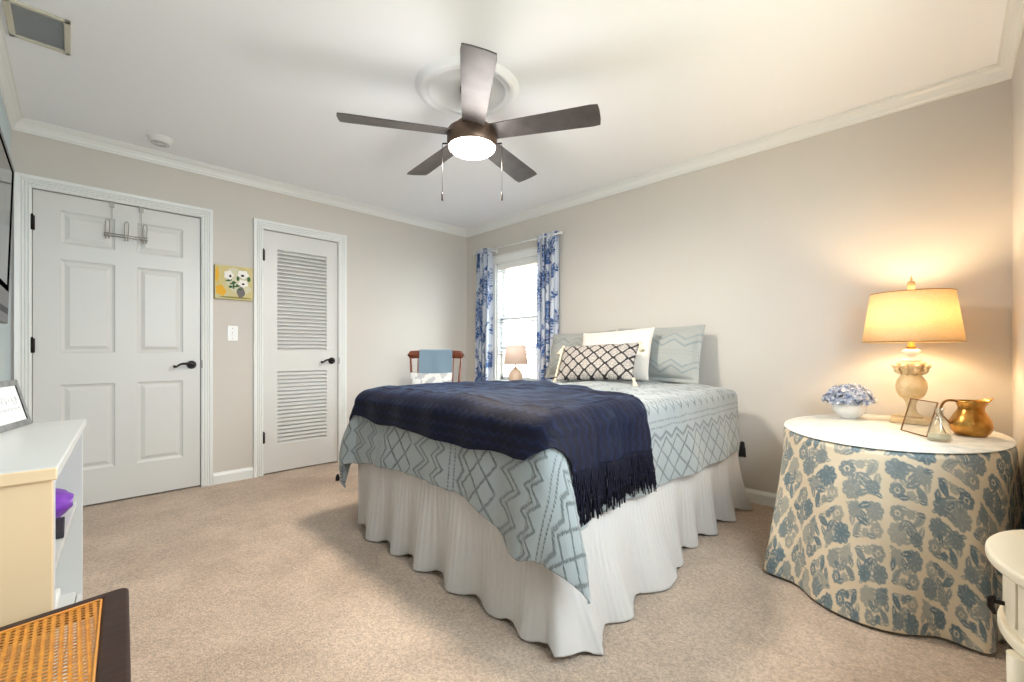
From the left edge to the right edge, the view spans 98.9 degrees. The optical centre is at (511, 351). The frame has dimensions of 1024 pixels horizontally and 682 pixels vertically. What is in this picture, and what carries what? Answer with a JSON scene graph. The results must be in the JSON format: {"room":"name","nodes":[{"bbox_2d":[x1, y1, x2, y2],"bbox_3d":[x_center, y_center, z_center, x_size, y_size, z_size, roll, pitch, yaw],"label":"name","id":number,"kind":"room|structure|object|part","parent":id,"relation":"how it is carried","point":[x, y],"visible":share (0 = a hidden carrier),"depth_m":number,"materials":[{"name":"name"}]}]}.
{"room":"bedroom","nodes":[
{"label":"bedroom","id":0,"kind":"room"},
{"bbox_2d":[0,93,10,380],"bbox_3d":[-1.533,-0.200,1.066,0.120,2.440,4.345,0,0,-45],"label":"wall","id":1,"kind":"structure","parent":0,"point":[5,329],"depth_m":2.48,"materials":[{"name":"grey paint"}]},
{"bbox_2d":[0,127,14,323],"bbox_3d":[-2.251,-0.545,1.907,0.052,0.800,0.980,0,0,-45],"label":"television","id":2,"kind":"object","parent":1,"relation":"attached to","point":[7,170],"visible":1,"depth_m":2.05,"materials":[{"name":"grey plastic"}]},
{"bbox_2d":[0,14,22,128],"bbox_3d":[-1.514,-1.382,1.169,0.052,0.076,4.225,0,0,-45],"label":"trim","id":3,"kind":"structure","parent":1,"relation":"attached to","point":[8,89],"depth_m":2.28,"materials":[{"name":"white wood"}]},
{"bbox_2d":[11,130,466,485],"bbox_3d":[-1.821,-0.200,3.935,3.770,2.440,0.120,0,0,-45],"label":"wall","id":4,"kind":"structure","parent":0,"point":[407,283],"depth_m":3.79,"materials":[{"name":"beige paint"}]},
{"bbox_2d":[14,172,212,505],"bbox_3d":[-2.678,-0.034,3.029,1.008,2.107,0.168,0,0,-45],"label":"door","id":5,"kind":"structure","parent":4,"relation":"in","point":[107,331],"depth_m":2.99,"materials":[{"name":"white paint"}]},
{"bbox_2d":[104,202,147,243],"bbox_3d":[-2.629,-0.883,2.991,0.228,0.254,0.060,0,0,-45],"label":"hook rack","id":6,"kind":"object","parent":5,"relation":"hanging from","point":[141,210],"visible":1,"depth_m":2.99,"materials":[{"name":"silver metal"}]},
{"bbox_3d":[-2.407,0.095,3.225,0.149,0.062,0.062,0,0,-45],"label":"handle","id":7,"kind":"part","parent":5,"relation":"part of","materials":[{"name":"brown metal"}]},
{"bbox_2d":[227,326,237,340],"bbox_3d":[-2.203,-0.147,3.456,0.072,0.118,0.016,0,0,-45],"label":"light switch","id":8,"kind":"object","parent":4,"relation":"attached to","point":[232,331],"visible":1,"depth_m":3.46,"materials":[{"name":"white plastic"}]},
{"bbox_2d":[213,467,253,484],"bbox_3d":[-2.199,0.976,3.462,0.274,0.088,0.014,0,0,-45],"label":"baseboard","id":9,"kind":"structure","parent":4,"relation":"attached to","point":[243,473],"depth_m":3.46,"materials":[{"name":"white wood"}]},
{"bbox_2d":[214,264,252,300],"bbox_3d":[-2.190,-0.543,3.450,0.258,0.262,0.041,0,0,-45],"label":"canvas painting","id":10,"kind":"object","parent":4,"relation":"attached to","point":[230,282],"visible":1,"depth_m":3.44,"materials":[{"name":"yellow paint"}]},
{"bbox_2d":[224,270,233,279],"bbox_3d":[-2.203,-0.600,3.412,0.067,0.072,0.002,0,0,-45],"label":"flower","id":11,"kind":"object","parent":10,"relation":"on","point":[228,274],"depth_m":3.41,"materials":[{"name":"paint"}]},
{"bbox_2d":[238,280,247,287],"bbox_3d":[-2.136,-0.540,3.479,0.075,0.059,0.002,0,0,-45],"label":"flower","id":12,"kind":"object","parent":10,"relation":"on","point":[241,283],"depth_m":3.48,"materials":[{"name":"paint"}]},
{"bbox_2d":[237,271,248,278],"bbox_3d":[-2.135,-0.613,3.480,0.081,0.066,0.002,0,0,-45],"label":"flower","id":13,"kind":"object","parent":10,"relation":"on","point":[240,274],"depth_m":3.48,"materials":[{"name":"paint"}]},
{"bbox_2d":[11,117,466,236],"bbox_3d":[-1.760,-1.382,3.874,3.530,0.076,0.052,0,0,-45],"label":"trim","id":14,"kind":"structure","parent":4,"relation":"attached to","point":[26,125],"depth_m":3.32,"materials":[{"name":"white wood"}]},
{"bbox_2d":[253,218,346,477],"bbox_3d":[-1.852,-0.034,3.855,0.771,2.107,0.168,0,0,-45],"label":"door","id":15,"kind":"structure","parent":4,"relation":"in","point":[300,283],"depth_m":3.82,"materials":[{"name":"white paint"}]},
{"bbox_3d":[-1.845,0.475,3.852,0.413,0.621,0.027,0,0,-45],"label":"louvre panel","id":16,"kind":"part","parent":15,"relation":"part of","materials":[{"name":"white paint"}]},
{"bbox_3d":[-1.845,-0.435,3.852,0.413,0.861,0.027,0,0,-45],"label":"louvre panel","id":17,"kind":"part","parent":15,"relation":"part of","materials":[{"name":"white paint"}]},
{"bbox_3d":[-1.665,0.080,3.968,0.149,0.062,0.062,0,0,-45],"label":"handle","id":18,"kind":"part","parent":15,"relation":"part of","materials":[{"name":"brown metal"}]},
{"bbox_2d":[0,0,1006,228],"bbox_3d":[-0.285,-1.470,2.399,3.770,0.100,4.465,0,0,-45],"label":"ceiling","id":19,"kind":"structure","parent":0,"point":[258,88],"depth_m":2.23,"materials":[{"name":"white paint"}]},
{"bbox_2d":[2,0,70,55],"bbox_3d":[-2.067,-1.415,1.915,0.195,0.010,0.300,0,0,-45],"label":"ceiling vent","id":20,"kind":"object","parent":19,"relation":"in","point":[25,22],"visible":1,"depth_m":1.91,"materials":[{"name":"grey metal"}]},
{"bbox_2d":[11,4,63,49],"bbox_3d":[-2.067,-1.416,1.915,0.151,0.004,0.252,0,0,-45],"label":"grille","id":21,"kind":"object","parent":20,"relation":"attached to","point":[27,24],"depth_m":1.91,"materials":[{"name":"grey metal"}]},
{"bbox_2d":[146,133,172,146],"bbox_3d":[-2.335,-1.399,2.906,0.140,0.041,0.140,0,0,-45],"label":"smoke detector","id":22,"kind":"object","parent":19,"relation":"attached to","point":[156,139],"visible":1,"depth_m":2.87,"materials":[{"name":"white plastic"}]},
{"bbox_2d":[415,55,518,117],"bbox_3d":[-0.240,-1.408,2.376,0.560,0.024,0.560,0,0,-45],"label":"ceiling medallion","id":23,"kind":"object","parent":19,"relation":"attached to","point":[438,83],"visible":0.69,"depth_m":2.34,"materials":[{"name":"white paint"}]},
{"bbox_2d":[336,43,600,200],"bbox_3d":[-0.215,-1.112,2.388,1.280,0.604,1.302,0,0,-45],"label":"ceiling fan","id":24,"kind":"object","parent":23,"relation":"hanging from","point":[470,137],"visible":1,"depth_m":2.23,"materials":[{"name":"brown metal"}]},
{"bbox_3d":[-0.590,-1.168,2.252,0.578,0.036,0.145,0,0,-15],"label":"fan blade","id":25,"kind":"part","parent":24,"relation":"part of","materials":[{"name":"wood"}]},
{"bbox_3d":[-0.454,-1.168,2.659,0.145,0.036,0.578,0,0,-38],"label":"fan blade","id":26,"kind":"part","parent":24,"relation":"part of","materials":[{"name":"wood"}]},
{"bbox_3d":[-0.360,-0.990,2.353,0.031,0.269,0.008,0,0,0],"label":"pull chain","id":27,"kind":"part","parent":24,"relation":"part of","materials":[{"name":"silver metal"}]},
{"bbox_3d":[-0.164,-1.168,1.967,0.145,0.036,0.578,0,0,-7],"label":"fan blade","id":28,"kind":"part","parent":24,"relation":"part of","materials":[{"name":"wood"}]},
{"bbox_3d":[-0.029,-1.168,2.694,0.145,0.036,0.578,0,0,29],"label":"fan blade","id":29,"kind":"part","parent":24,"relation":"part of","materials":[{"name":"wood"}]},
{"bbox_3d":[0.158,-1.168,2.239,0.578,0.036,0.145,0,0,17],"label":"fan blade","id":30,"kind":"part","parent":24,"relation":"part of","materials":[{"name":"wood"}]},
{"bbox_2d":[63,461,1013,681],"bbox_3d":[-0.285,1.070,2.399,3.770,0.100,4.465,0,0,-45],"label":"floor","id":31,"kind":"structure","parent":0,"point":[274,576],"depth_m":1.72,"materials":[{"name":"beige carpet"}]},
{"bbox_2d":[0,419,86,681],"bbox_3d":[-1.481,0.645,1.324,0.232,0.750,0.991,0,0,-41],"label":"bookcase","id":32,"kind":"object","parent":31,"relation":"on","point":[37,459],"depth_m":1.03,"materials":[{"name":"white paint"}]},
{"bbox_2d":[0,380,31,432],"bbox_3d":[-1.762,0.187,1.512,0.052,0.169,0.300,0,0,-29],"label":"picture frame","id":33,"kind":"object","parent":32,"relation":"on","point":[14,413],"visible":1,"depth_m":1.57,"materials":[{"name":"silver metal"}]},
{"bbox_3d":[-1.175,0.658,0.969,0.221,0.724,0.018,0,0,-41],"label":"panel","id":34,"kind":"part","parent":32,"relation":"part of","materials":[{"name":"beige paint"}]},
{"bbox_3d":[-1.685,0.902,1.580,0.060,0.085,0.250,0,0,-41],"label":"power strip","id":35,"kind":"part","parent":32,"relation":"part of","materials":[{"name":"white plastic"}]},
{"bbox_2d":[56,517,64,538],"bbox_3d":[-1.519,0.580,1.420,0.095,0.024,0.170,0,0,-45],"label":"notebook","id":36,"kind":"object","parent":32,"relation":"on","point":[60,522],"visible":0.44,"depth_m":1.42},
{"bbox_2d":[56,488,73,517],"bbox_3d":[-1.646,0.542,1.557,0.121,0.095,0.262,0,0,-37],"label":"pouch","id":37,"kind":"object","parent":32,"relation":"on","point":[64,499],"visible":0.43,"depth_m":1.55,"materials":[{"name":"fabric"}]},
{"bbox_2d":[56,502,75,566],"bbox_3d":[-1.490,0.601,1.320,0.195,0.018,0.924,0,0,-41],"label":"shelf","id":38,"kind":"object","parent":32,"relation":"attached to","point":[68,516],"depth_m":1.47,"materials":[{"name":"white paint"}]},
{"bbox_2d":[56,591,75,680],"bbox_3d":[-1.490,0.953,1.320,0.195,0.015,0.924,0,0,-41],"label":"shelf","id":39,"kind":"object","parent":32,"relation":"attached to","point":[67,597],"depth_m":1.65,"materials":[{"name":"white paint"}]},
{"bbox_3d":[-1.409,0.658,1.391,0.016,0.724,0.924,0,0,-41],"label":"frame","id":40,"kind":"part","parent":32,"relation":"part of","materials":[{"name":"white paint"}]},
{"bbox_3d":[-1.800,0.658,1.678,0.222,0.724,0.022,0,0,-41],"label":"panel","id":41,"kind":"part","parent":32,"relation":"part of","materials":[{"name":"white paint"}]},
{"bbox_2d":[0,588,130,681],"bbox_3d":[-0.881,0.789,0.766,0.346,0.463,0.449,0,0,-45],"label":"chair","id":42,"kind":"object","parent":31,"relation":"on","point":[109,611],"visible":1,"depth_m":0.84,"materials":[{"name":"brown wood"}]},
{"bbox_3d":[-0.888,0.561,0.771,0.256,0.002,0.376,0,0,-45],"label":"cane seat","id":43,"kind":"part","parent":42,"relation":"part of","materials":[{"name":"orange wicker"}]},
{"bbox_2d":[408,350,463,381],"bbox_3d":[-0.707,0.502,3.861,0.524,1.040,0.492,0,0,0],"label":"spindle chair","id":44,"kind":"object","parent":31,"relation":"on","point":[412,354],"visible":0.23,"depth_m":4.07,"materials":[{"name":"brown wood"}]},
{"bbox_3d":[-0.924,0.308,4.035,0.025,0.508,0.098,0,0,-26],"label":"post","id":45,"kind":"part","parent":44,"relation":"part of","materials":[{"name":"brown wood"}]},
{"bbox_2d":[410,372,451,384],"bbox_3d":[-0.727,0.365,3.910,0.381,0.362,0.154,0,0,-1],"label":"cushion","id":46,"kind":"object","parent":44,"relation":"on","point":[415,378],"visible":0.19,"depth_m":3.90,"materials":[{"name":"white fabric"}]},
{"bbox_2d":[419,349,451,372],"bbox_3d":[-0.707,0.150,4.071,0.307,0.347,0.098,0,0,0],"label":"towel","id":47,"kind":"object","parent":44,"relation":"on","point":[430,360],"visible":0.77,"depth_m":4.05,"materials":[{"name":"blue fabric"}]},
{"bbox_3d":[-0.707,0.021,4.085,0.524,0.079,0.046,0,0,0],"label":"crest rail","id":48,"kind":"part","parent":44,"relation":"part of","materials":[{"name":"brown wood"}]},
{"bbox_3d":[-0.490,0.308,4.035,0.025,0.508,0.098,0,0,26],"label":"post","id":49,"kind":"part","parent":44,"relation":"part of","materials":[{"name":"brown wood"}]},
{"bbox_2d":[358,452,752,657],"bbox_3d":[0.268,0.647,2.659,2.040,0.745,1.758,0,0,-45],"label":"bed skirt","id":50,"kind":"object","parent":31,"relation":"on","point":[635,547],"visible":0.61,"depth_m":1.86,"materials":[{"name":"white fabric"}]},
{"bbox_2d":[335,379,745,603],"bbox_3d":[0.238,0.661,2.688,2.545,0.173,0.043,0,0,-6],"label":"comforter","id":51,"kind":"object","parent":50,"relation":"on","point":[531,501],"visible":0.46,"depth_m":1.94,"materials":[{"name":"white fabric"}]},
{"bbox_2d":[349,380,656,526],"bbox_3d":[-0.057,0.393,2.352,1.015,0.439,1.614,0,0,-45],"label":"throw blanket","id":52,"kind":"object","parent":51,"relation":"on","point":[600,433],"visible":0.98,"depth_m":1.80,"materials":[{"name":"blue fabric"}]},
{"bbox_2d":[553,341,644,385],"bbox_3d":[0.596,0.101,3.121,0.700,0.356,0.218,0,0,36],"label":"lumbar cushion","id":53,"kind":"object","parent":51,"relation":"on","point":[603,361],"visible":0.99,"depth_m":3.06,"materials":[{"name":"beige fabric"}]},
{"bbox_3d":[0.358,0.086,3.312,0.014,0.240,0.020,-3,-32,36],"label":"trim","id":54,"kind":"part","parent":53,"relation":"part of","materials":[{"name":"beige fabric"}]},
{"bbox_2d":[582,327,654,380],"bbox_3d":[0.766,0.025,3.311,0.614,0.410,0.221,0,0,40],"label":"pillow","id":55,"kind":"object","parent":51,"relation":"on","point":[641,365],"visible":0.41,"depth_m":3.19,"materials":[{"name":"fabric"}]},
{"bbox_2d":[618,325,705,383],"bbox_3d":[1.074,0.014,3.287,0.202,0.414,0.708,0,0,-40],"label":"pillow sham","id":56,"kind":"object","parent":51,"relation":"on","point":[675,352],"visible":0.56,"depth_m":3.12,"materials":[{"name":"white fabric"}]},
{"bbox_2d":[545,330,615,377],"bbox_3d":[0.572,0.026,3.775,0.210,0.419,0.680,0,0,-42],"label":"pillow sham","id":57,"kind":"object","parent":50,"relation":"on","point":[559,340],"visible":0.31,"depth_m":3.87,"materials":[{"name":"grey fabric"}]},
{"bbox_2d":[763,426,1023,653],"bbox_3d":[1.718,0.684,2.047,1.190,0.648,0.890,0,0,-45],"label":"tablecloth","id":58,"kind":"object","parent":31,"relation":"on","point":[887,540],"visible":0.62,"depth_m":1.58,"materials":[{"name":"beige fabric"}]},
{"bbox_2d":[784,414,1016,453],"bbox_3d":[1.734,0.357,2.027,1.130,0.004,0.786,0,0,-45],"label":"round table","id":59,"kind":"object","parent":58,"relation":"on","point":[867,431],"visible":0.89,"depth_m":1.84,"materials":[{"name":"white fabric"}]},
{"bbox_2d":[822,383,876,418],"bbox_3d":[1.810,0.261,2.355,0.246,0.188,0.243,0,0,-45],"label":"flower bowl","id":60,"kind":"object","parent":59,"relation":"on","point":[848,401],"visible":1,"depth_m":2.30,"materials":[{"name":"white ceramic"}]},
{"bbox_2d":[861,276,966,425],"bbox_3d":[2.006,-0.014,2.201,0.392,0.738,0.392,0,0,-45],"label":"table lamp","id":61,"kind":"object","parent":59,"relation":"on","point":[911,316],"visible":1,"depth_m":2.12,"materials":[{"name":"beige fabric"}]},
{"bbox_2d":[906,342,916,348],"bbox_3d":[2.006,-0.037,2.201,0.040,0.046,0.040,0,0,-45],"label":"socket","id":62,"kind":"object","parent":61,"relation":"attached to","point":[911,345],"depth_m":2.19,"materials":[{"name":"gold metal"}]},
{"bbox_3d":[2.006,-0.173,2.201,0.386,0.250,0.386,0,0,-45],"label":"lamp shade","id":63,"kind":"part","parent":61,"relation":"part of","materials":[{"name":"yellow fabric"}]},
{"bbox_2d":[900,398,945,436],"bbox_3d":[1.776,0.281,1.890,0.078,0.146,0.172,0,0,13],"label":"photo frame","id":64,"kind":"object","parent":59,"relation":"on","point":[934,413],"visible":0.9,"depth_m":1.84,"materials":[{"name":"gold metal"}]},
{"bbox_3d":[1.772,0.297,1.809,0.049,0.111,0.004,0,0,13],"label":"easel leg","id":65,"kind":"part","parent":64,"relation":"part of","materials":[{"name":"gold metal"}]},
{"bbox_2d":[927,407,952,441],"bbox_3d":[1.704,0.288,1.747,0.074,0.132,0.074,0,0,-45],"label":"glass bottle","id":66,"kind":"object","parent":59,"relation":"on","point":[941,436],"visible":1,"depth_m":1.73,"materials":[{"name":"clear glass"}]},
{"bbox_2d":[939,398,993,437],"bbox_3d":[1.941,0.275,1.865,0.136,0.160,0.153,0,0,-34],"label":"pitcher","id":67,"kind":"object","parent":59,"relation":"on","point":[970,418],"visible":0.99,"depth_m":1.82,"materials":[{"name":"gold metal"}]},
{"bbox_3d":[1.872,0.259,1.883,0.056,0.115,0.011,0,0,18],"label":"handle","id":68,"kind":"part","parent":67,"relation":"part of","materials":[{"name":"gold metal"}]},
{"bbox_2d":[985,530,1023,681],"bbox_3d":[1.088,0.720,0.899,0.463,0.600,0.158,0,0,-45],"label":"table","id":69,"kind":"object","parent":31,"relation":"on","point":[1004,550],"visible":1,"depth_m":0.88,"materials":[{"name":"white paint"}]},
{"bbox_3d":[1.025,0.534,0.926,0.030,0.043,0.026,0,0,38],"label":"drawer pull","id":70,"kind":"part","parent":69,"relation":"part of","materials":[{"name":"brown metal"}]},
{"bbox_3d":[1.094,0.577,0.893,0.415,0.022,0.140,0,0,-45],"label":"moulding","id":71,"kind":"part","parent":69,"relation":"part of","materials":[{"name":"white paint"}]},
{"bbox_3d":[1.056,0.503,0.931,0.161,0.097,0.016,0,0,-45],"label":"drawer","id":72,"kind":"part","parent":69,"relation":"part of","materials":[{"name":"white paint"}]},
{"bbox_3d":[0.985,0.804,0.847,0.040,0.432,0.040,0,0,-45],"label":"leg","id":73,"kind":"part","parent":69,"relation":"part of","materials":[{"name":"white paint"}]},
{"bbox_3d":[0.042,0.680,4.087,0.400,0.680,0.440,0,0,-45],"label":"bedside table","id":74,"kind":"object","parent":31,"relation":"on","visible":0},
{"bbox_2d":[504,345,527,380],"bbox_3d":[0.035,0.137,4.137,0.230,0.404,0.230,0,0,-45],"label":"table lamp","id":75,"kind":"object","parent":74,"relation":"on","point":[515,355],"visible":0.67,"depth_m":4.06,"materials":[{"name":"beige fabric"}]},
{"bbox_3d":[0.035,0.025,4.137,0.230,0.180,0.230,0,0,-45],"label":"lamp shade","id":76,"kind":"part","parent":75,"relation":"part of","materials":[{"name":"fabric"}]},
{"bbox_2d":[467,79,1011,493],"bbox_3d":[1.006,-0.200,3.689,0.120,2.440,4.225,0,0,-45],"label":"wall","id":77,"kind":"structure","parent":0,"point":[780,252],"depth_m":2.75,"materials":[{"name":"beige paint"}]},
{"bbox_2d":[491,247,536,380],"bbox_3d":[0.102,-0.329,4.557,0.160,1.427,0.880,0,0,-45],"label":"window","id":78,"kind":"structure","parent":77,"relation":"in","point":[498,366],"depth_m":4.77,"materials":[{"name":"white glass"}]},
{"bbox_2d":[498,258,536,355],"bbox_3d":[0.091,-0.451,4.546,0.048,0.972,0.656,0,0,-45],"label":"window blind","id":79,"kind":"object","parent":78,"relation":"attached to","point":[531,261],"visible":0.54,"depth_m":4.58,"materials":[{"name":"white plastic"}]},
{"bbox_3d":[0.093,-0.915,4.548,0.036,0.044,0.656,0,0,-45],"label":"head rail","id":80,"kind":"part","parent":79,"relation":"part of","materials":[{"name":"white plastic"}]},
{"bbox_3d":[0.120,-0.040,4.575,0.030,0.680,0.656,0,0,-45],"label":"sash","id":81,"kind":"part","parent":78,"relation":"part of","materials":[{"name":"glass"}]},
{"bbox_3d":[0.143,-0.644,4.598,0.030,0.588,0.656,0,0,-45],"label":"sash","id":82,"kind":"part","parent":78,"relation":"part of","materials":[{"name":"glass"}]},
{"bbox_2d":[473,231,562,254],"bbox_3d":[0.037,-1.097,4.513,0.084,0.045,1.268,0,0,-45],"label":"curtain rod","id":83,"kind":"object","parent":77,"relation":"attached to","point":[560,232],"visible":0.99,"depth_m":4.50,"materials":[{"name":"silver metal"}]},
{"bbox_2d":[475,247,492,381],"bbox_3d":[-0.313,-0.086,4.826,0.082,2.099,0.244,0,0,-45],"label":"curtain","id":84,"kind":"object","parent":83,"relation":"hanging from","point":[484,273],"visible":0.62,"depth_m":4.80,"materials":[{"name":"blue fabric"}]},
{"bbox_2d":[536,231,558,379],"bbox_3d":[0.337,-0.086,4.174,0.079,2.099,0.248,0,0,-45],"label":"curtain","id":85,"kind":"object","parent":83,"relation":"hanging from","point":[547,311],"visible":0.59,"depth_m":4.16,"materials":[{"name":"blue fabric"}]},
{"bbox_2d":[466,63,1009,236],"bbox_3d":[0.945,-1.382,3.629,0.052,0.076,4.225,0,0,-45],"label":"trim","id":86,"kind":"structure","parent":77,"relation":"attached to","point":[991,74],"depth_m":2.80,"materials":[{"name":"white wood"}]},
{"bbox_2d":[745,488,776,507],"bbox_3d":[0.959,0.976,3.642,0.014,0.088,4.225,0,0,-45],"label":"baseboard","id":87,"kind":"structure","parent":77,"relation":"attached to","point":[754,496],"depth_m":2.92,"materials":[{"name":"white wood"}]},
{"bbox_2d":[1012,27,1023,498],"bbox_3d":[1.294,-0.200,0.905,3.650,2.440,0.120,0,0,-45],"label":"wall","id":88,"kind":"structure","parent":0,"point":[1018,73],"depth_m":1.94,"materials":[{"name":"beige paint"}]},
{"bbox_2d":[997,0,1023,78],"bbox_3d":[1.191,-1.382,0.923,3.530,0.076,0.052,0,0,-45],"label":"trim","id":89,"kind":"structure","parent":88,"relation":"attached to","point":[1013,24],"depth_m":1.91,"materials":[{"name":"white wood"}]},
{"label":"outside","id":90,"kind":"structure","parent":0,"visible":0},
{"bbox_3d":[4.243,2.245,8.485,42.000,0.050,34.000,0,0,-45],"label":"lawn","id":91,"kind":"structure","parent":90,"visible":0},
{"bbox_2d":[505,264,536,377],"bbox_3d":[3.041,-0.530,10.819,2.400,5.500,11.600,0,0,-45],"label":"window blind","id":92,"kind":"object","parent":91,"relation":"on","point":[528,370],"visible":0.02,"depth_m":12.44,"materials":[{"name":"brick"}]}
]}

